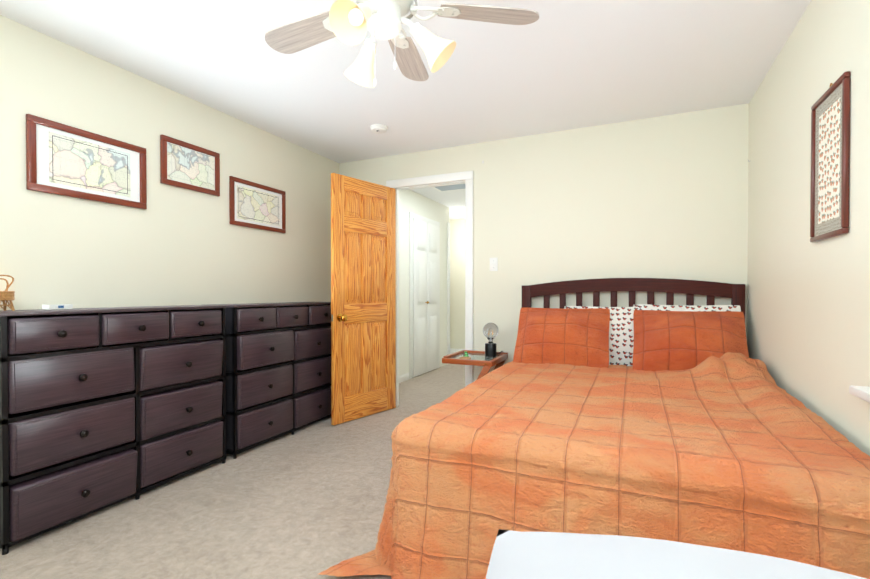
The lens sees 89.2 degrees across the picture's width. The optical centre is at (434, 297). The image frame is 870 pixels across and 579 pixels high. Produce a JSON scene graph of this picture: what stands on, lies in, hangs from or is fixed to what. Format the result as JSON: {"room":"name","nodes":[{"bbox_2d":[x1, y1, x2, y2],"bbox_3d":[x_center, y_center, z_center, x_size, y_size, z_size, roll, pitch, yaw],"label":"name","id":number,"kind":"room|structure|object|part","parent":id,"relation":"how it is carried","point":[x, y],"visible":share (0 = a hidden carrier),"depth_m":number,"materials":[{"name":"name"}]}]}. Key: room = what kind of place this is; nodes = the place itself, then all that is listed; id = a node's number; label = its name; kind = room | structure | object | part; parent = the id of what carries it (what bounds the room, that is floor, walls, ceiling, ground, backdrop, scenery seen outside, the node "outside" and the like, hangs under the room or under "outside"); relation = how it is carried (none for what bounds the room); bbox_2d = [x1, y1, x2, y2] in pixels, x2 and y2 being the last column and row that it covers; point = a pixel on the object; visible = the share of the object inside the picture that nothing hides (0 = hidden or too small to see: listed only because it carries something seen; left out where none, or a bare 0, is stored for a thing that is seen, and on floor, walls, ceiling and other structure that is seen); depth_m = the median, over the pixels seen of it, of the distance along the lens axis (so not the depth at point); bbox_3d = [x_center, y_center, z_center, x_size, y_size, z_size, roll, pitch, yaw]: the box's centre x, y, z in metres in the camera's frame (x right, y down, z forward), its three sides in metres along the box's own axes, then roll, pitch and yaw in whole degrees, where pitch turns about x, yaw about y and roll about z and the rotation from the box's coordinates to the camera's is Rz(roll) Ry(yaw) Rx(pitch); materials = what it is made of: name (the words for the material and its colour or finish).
{"room":"bedroom","nodes":[
{"label":"bedroom","id":0,"kind":"room"},
{"bbox_2d":[0,15,338,309],"bbox_3d":[-1.943,-0.133,2.555,0.120,2.440,4.600,0,1,24],"label":"wall","id":1,"kind":"structure","parent":0,"point":[170,245],"depth_m":2.73,"materials":[{"name":"paint"}]},
{"bbox_2d":[26,114,146,209],"bbox_3d":[-1.906,-0.727,2.455,0.022,0.375,0.585,0,1,24],"label":"framed picture","id":2,"kind":"object","parent":1,"relation":"attached to","point":[66,160],"visible":1,"depth_m":2.41,"materials":[{"name":"white paper"}]},
{"bbox_2d":[160,134,219,195],"bbox_3d":[-1.657,-0.885,3.006,0.022,0.310,0.430,0,1,24],"label":"framed picture","id":3,"kind":"object","parent":1,"relation":"attached to","point":[186,165],"visible":0.96,"depth_m":2.98,"materials":[{"name":"paper"}]},
{"bbox_2d":[229,176,285,232],"bbox_3d":[-1.413,-0.729,3.549,0.022,0.360,0.565,0,1,24],"label":"framed picture","id":4,"kind":"object","parent":1,"relation":"attached to","point":[256,205],"visible":0.98,"depth_m":3.52,"materials":[{"name":"beige paper"}]},
{"bbox_2d":[0,364,464,578],"bbox_3d":[-0.054,1.104,3.801,4.910,0.060,8.400,0,1,24],"label":"floor","id":5,"kind":"structure","parent":0,"point":[308,502],"depth_m":2.19,"materials":[{"name":"carpet"}]},
{"bbox_2d":[0,305,226,554],"bbox_3d":[-1.718,0.574,2.428,0.377,1.030,1.132,0,1,24],"label":"dresser","id":6,"kind":"object","parent":5,"relation":"on","point":[102,408],"visible":1,"depth_m":2.21,"materials":[{"name":"brown wood"}]},
{"bbox_2d":[0,275,14,310],"bbox_3d":[-1.995,-0.020,2.015,0.110,0.166,0.110,0,1,24],"label":"wicker chair","id":7,"kind":"object","parent":6,"relation":"on","point":[6,295],"visible":1,"depth_m":2.02,"materials":[{"name":"brown wicker"}]},
{"bbox_2d":[42,304,72,309],"bbox_3d":[-1.883,0.048,2.201,0.061,0.024,0.100,0,1,24],"label":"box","id":8,"kind":"object","parent":6,"relation":"on","point":[57,307],"visible":1,"depth_m":2.18,"materials":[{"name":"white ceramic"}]},
{"bbox_2d":[211,302,330,458],"bbox_3d":[-1.225,0.562,3.511,0.385,1.030,1.132,0,1,24],"label":"dresser","id":9,"kind":"object","parent":5,"relation":"on","point":[278,370],"visible":0.9,"depth_m":3.26,"materials":[{"name":"brown wood"}]},
{"bbox_2d":[442,350,507,379],"bbox_3d":[0.335,0.770,3.589,0.410,0.612,0.461,0,1,24],"label":"side table","id":10,"kind":"object","parent":5,"relation":"on","point":[480,358],"visible":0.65,"depth_m":3.45,"materials":[{"name":"brown wood"}]},
{"bbox_2d":[483,323,502,356],"bbox_3d":[0.477,0.494,3.672,0.132,0.574,0.224,0,1,24],"label":"table lamp","id":11,"kind":"object","parent":10,"relation":"on","point":[490,331],"visible":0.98,"depth_m":3.59,"materials":[{"name":"black"}]},
{"bbox_2d":[319,278,869,578],"bbox_3d":[0.856,0.476,2.392,1.808,1.227,2.358,0,1,24],"label":"bed","id":12,"kind":"object","parent":5,"relation":"on","point":[689,422],"visible":0.94,"depth_m":1.66,"materials":[{"name":"orange fabric"}]},
{"bbox_3d":[1.012,0.475,2.449,1.570,1.227,2.124,0,1,24],"label":"frame","id":13,"kind":"part","parent":12,"relation":"part of","materials":[{"name":"brown wood"}]},
{"bbox_3d":[0.334,0.824,0.025,0.700,0.580,0.860,0,1,24],"label":"bench","id":14,"kind":"object","parent":5,"relation":"on","visible":0},
{"bbox_2d":[486,529,866,578],"bbox_3d":[0.261,0.390,0.284,0.540,0.256,0.787,0,1,15],"label":"pillow","id":15,"kind":"object","parent":14,"relation":"on","point":[536,555],"visible":1,"depth_m":0.52,"materials":[{"name":"white fabric"}]},
{"bbox_2d":[0,0,810,219],"bbox_3d":[-0.054,-1.406,3.774,4.910,0.080,8.400,0,1,24],"label":"ceiling","id":16,"kind":"structure","parent":0,"point":[559,65],"depth_m":2.56,"materials":[{"name":"paint"}]},
{"bbox_2d":[370,124,387,133],"bbox_3d":[-0.450,-1.344,3.533,0.140,0.037,0.140,0,1,24],"label":"smoke detector","id":17,"kind":"object","parent":16,"relation":"attached to","point":[378,128],"visible":0.98,"depth_m":3.49,"materials":[{"name":"white plastic"}]},
{"bbox_2d":[265,0,538,87],"bbox_3d":[-0.229,-1.072,1.729,1.153,0.543,1.184,0,1,24],"label":"ceiling fan","id":18,"kind":"object","parent":16,"relation":"hanging from","point":[345,22],"visible":1,"depth_m":1.75,"materials":[{"name":"white"}]},
{"bbox_3d":[-0.514,-1.120,1.867,0.520,0.030,0.140,0,-10,28],"label":"blade","id":19,"kind":"part","parent":18,"relation":"part of","materials":[{"name":"brown wood"}]},
{"bbox_3d":[-0.136,-1.122,2.057,0.140,0.030,0.520,11,2,9],"label":"blade","id":20,"kind":"part","parent":18,"relation":"part of","materials":[{"name":"brown wood"}]},
{"bbox_3d":[0.161,-1.119,1.755,0.520,0.030,0.140,0,12,-8],"label":"blade","id":21,"kind":"part","parent":18,"relation":"part of","materials":[{"name":"brown wood"}]},
{"bbox_2d":[431,184,464,191],"bbox_3d":[0.243,-1.372,5.176,0.800,0.015,0.900,0,1,24],"label":"trim","id":22,"kind":"structure","parent":16,"relation":"attached to","point":[450,187],"depth_m":5.51,"materials":[{"name":"white"}]},
{"bbox_2d":[399,190,448,377],"bbox_3d":[-0.346,-0.167,5.756,0.100,2.440,2.550,0,1,24],"label":"wall","id":23,"kind":"structure","parent":0,"point":[416,203],"depth_m":5.66,"materials":[{"name":"paint"}]},
{"bbox_2d":[399,373,408,382],"bbox_3d":[-0.572,1.015,5.131,0.012,0.090,1.160,0,1,24],"label":"baseboard","id":24,"kind":"structure","parent":23,"relation":"attached to","point":[403,377],"depth_m":5.52,"materials":[{"name":"white"}]},
{"bbox_2d":[409,212,439,378],"bbox_3d":[-0.131,-0.025,6.094,0.016,2.150,0.940,0,1,24],"label":"trim","id":25,"kind":"structure","parent":23,"relation":"attached to","point":[419,217],"depth_m":5.70,"materials":[{"name":"white wood"}]},
{"bbox_2d":[413,218,438,376],"bbox_3d":[-0.100,0.002,6.081,0.074,2.065,0.792,0,1,24],"label":"bifold closet door","id":26,"kind":"structure","parent":23,"relation":"in","point":[425,297],"depth_m":6.04,"materials":[{"name":"white wood"}]},
{"bbox_2d":[449,219,464,348],"bbox_3d":[0.722,-0.190,7.880,2.960,2.440,0.100,0,1,24],"label":"wall","id":27,"kind":"structure","parent":0,"point":[457,283],"depth_m":7.97,"materials":[{"name":"paint"}]},
{"bbox_2d":[447,348,464,353],"bbox_3d":[0.698,0.981,7.840,2.760,0.100,0.015,0,1,24],"label":"baseboard","id":28,"kind":"structure","parent":27,"relation":"attached to","point":[449,350],"depth_m":7.96,"materials":[{"name":"white wood"}]},
{"bbox_2d":[339,103,748,381],"bbox_3d":[0.682,-0.146,3.840,3.610,2.440,0.100,0,1,24],"label":"wall","id":29,"kind":"structure","parent":0,"point":[666,197],"depth_m":3.49,"materials":[{"name":"paint"}]},
{"bbox_2d":[330,173,395,424],"bbox_3d":[-0.622,0.014,3.957,0.177,2.100,0.753,1,1,39],"label":"door","id":30,"kind":"structure","parent":29,"relation":"in","point":[363,299],"depth_m":3.91,"materials":[{"name":"brown wood"}]},
{"bbox_2d":[386,171,472,405],"bbox_3d":[-0.043,-0.029,4.168,0.890,2.199,0.136,0,1,24],"label":"door frame","id":31,"kind":"structure","parent":29,"relation":"attached to","point":[464,177],"depth_m":3.95,"materials":[{"name":"white wood"}]},
{"bbox_2d":[490,258,497,270],"bbox_3d":[0.511,-0.288,3.853,0.072,0.116,0.013,0,1,24],"label":"light switch","id":32,"kind":"object","parent":29,"relation":"attached to","point":[493,264],"visible":1,"depth_m":3.85,"materials":[{"name":"white plastic"}]},
{"bbox_2d":[747,0,869,455],"bbox_3d":[1.348,-0.117,1.071,0.120,2.440,4.400,0,1,24],"label":"wall","id":33,"kind":"structure","parent":0,"point":[808,323],"depth_m":2.01,"materials":[{"name":"paint"}]},
{"bbox_2d":[810,71,849,242],"bbox_3d":[1.596,-0.553,1.789,0.020,0.628,0.340,0,1,24],"label":"picture","id":34,"kind":"object","parent":33,"relation":"attached to","point":[830,161],"visible":1,"depth_m":1.76,"materials":[{"name":"white paper"}]},
{"bbox_2d":[849,385,869,420],"bbox_3d":[1.222,-0.322,0.863,0.180,1.475,1.310,0,1,24],"label":"window","id":35,"kind":"structure","parent":33,"relation":"in","point":[862,392],"depth_m":1.44,"materials":[{"name":"white"}]}
]}

